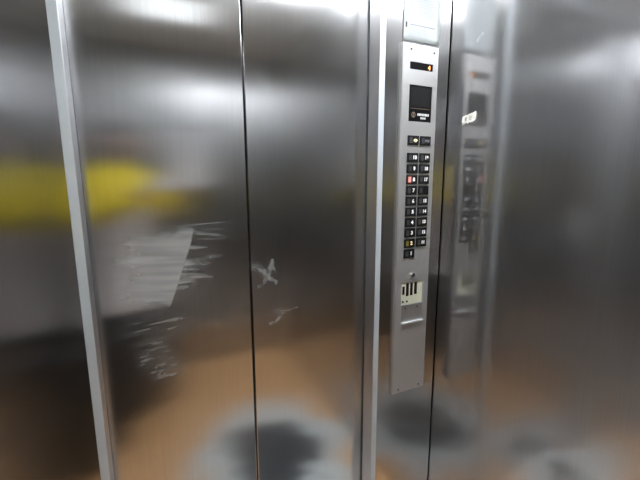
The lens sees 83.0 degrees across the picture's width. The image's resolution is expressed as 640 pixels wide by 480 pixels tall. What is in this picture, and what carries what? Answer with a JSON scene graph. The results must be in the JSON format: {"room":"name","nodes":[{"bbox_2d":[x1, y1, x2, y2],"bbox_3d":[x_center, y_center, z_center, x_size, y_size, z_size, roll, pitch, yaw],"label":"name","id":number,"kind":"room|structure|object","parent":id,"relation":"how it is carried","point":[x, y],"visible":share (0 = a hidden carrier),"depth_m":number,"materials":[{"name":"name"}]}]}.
{"room":"elevator interior","nodes":[
{"label":"elevator interior","id":0,"kind":"room"},
{"bbox_2d":[0,0,451,479],"bbox_3d":[-0.203,0.101,1.047,1.386,2.360,0.020,-4,10,-24],"label":"wall","id":1,"kind":"structure","parent":0,"point":[47,426],"depth_m":0.86,"materials":[{"name":"metal"}]},
{"bbox_2d":[45,0,113,479],"bbox_3d":[-0.577,0.245,0.916,0.021,2.120,0.062,-4,10,-24],"label":"door frame","id":2,"kind":"structure","parent":1,"relation":"attached to","point":[54,8],"depth_m":0.85,"materials":[{"name":"metal"}]},
{"bbox_2d":[62,0,256,479],"bbox_3d":[-0.468,0.217,1.021,0.545,2.130,0.031,-4,10,-24],"label":"door","id":3,"kind":"structure","parent":1,"relation":"in","point":[157,85],"depth_m":0.99,"materials":[{"name":"metal"}]},
{"bbox_2d":[240,0,369,479],"bbox_3d":[0.031,0.179,1.243,0.540,2.130,0.031,-4,10,-24],"label":"door","id":4,"kind":"structure","parent":1,"relation":"in","point":[305,63],"depth_m":1.16,"materials":[{"name":"metal"}]},
{"bbox_2d":[362,0,386,479],"bbox_3d":[0.181,0.187,1.254,0.021,2.120,0.062,-4,10,-24],"label":"door frame","id":5,"kind":"structure","parent":1,"relation":"attached to","point":[378,8],"depth_m":1.20,"materials":[{"name":"metal"}]},
{"bbox_2d":[390,42,438,394],"bbox_3d":[0.323,-0.031,1.243,0.142,1.189,0.022,-4,10,-24],"label":"panel","id":6,"kind":"object","parent":1,"relation":"attached to","point":[418,63],"visible":1,"depth_m":1.23,"materials":[{"name":"silver metal"}]},
{"bbox_2d":[406,283,408,295],"bbox_3d":[0.306,0.174,1.270,0.011,0.047,0.004,-4,10,-24],"label":"rocker switch","id":7,"kind":"object","parent":6,"relation":"attached to","point":[407,284],"depth_m":1.27,"materials":[{"name":"black plastic"}]},
{"bbox_2d":[401,280,421,304],"bbox_3d":[0.322,0.184,1.283,0.093,0.082,0.006,-4,10,-24],"label":"switch plate","id":8,"kind":"object","parent":6,"relation":"attached to","point":[411,290],"depth_m":1.28,"materials":[{"name":"beige plastic"}]},
{"bbox_2d":[410,282,412,294],"bbox_3d":[0.322,0.172,1.277,0.010,0.046,0.004,-4,10,-24],"label":"rocker switch","id":9,"kind":"object","parent":6,"relation":"attached to","point":[411,283],"depth_m":1.28,"materials":[{"name":"black plastic"}]},
{"bbox_2d":[414,282,416,293],"bbox_3d":[0.339,0.170,1.284,0.011,0.044,0.004,-4,10,-24],"label":"rocker switch","id":10,"kind":"object","parent":6,"relation":"attached to","point":[415,283],"depth_m":1.28,"materials":[{"name":"black plastic"}]},
{"bbox_2d":[403,0,440,45],"bbox_3d":[0.323,-0.730,1.137,0.141,0.205,0.004,-4,10,-24],"label":"notice sheet","id":11,"kind":"object","parent":1,"relation":"attached to","point":[421,17],"visible":1,"depth_m":1.14,"materials":[{"name":"white paper"}]},
{"bbox_2d":[428,0,639,479],"bbox_3d":[0.807,0.182,0.538,0.020,2.360,1.750,-4,10,-24],"label":"wall","id":12,"kind":"structure","parent":0,"point":[537,359],"depth_m":0.97,"materials":[{"name":"metal"}]},
{"bbox_2d":[462,111,475,124],"bbox_3d":[0.475,-0.388,1.157,0.004,0.036,0.056,-4,10,-24],"label":"sticker","id":13,"kind":"object","parent":12,"relation":"attached to","point":[471,117],"visible":1,"depth_m":1.15,"materials":[{"name":"paper"}]}
]}

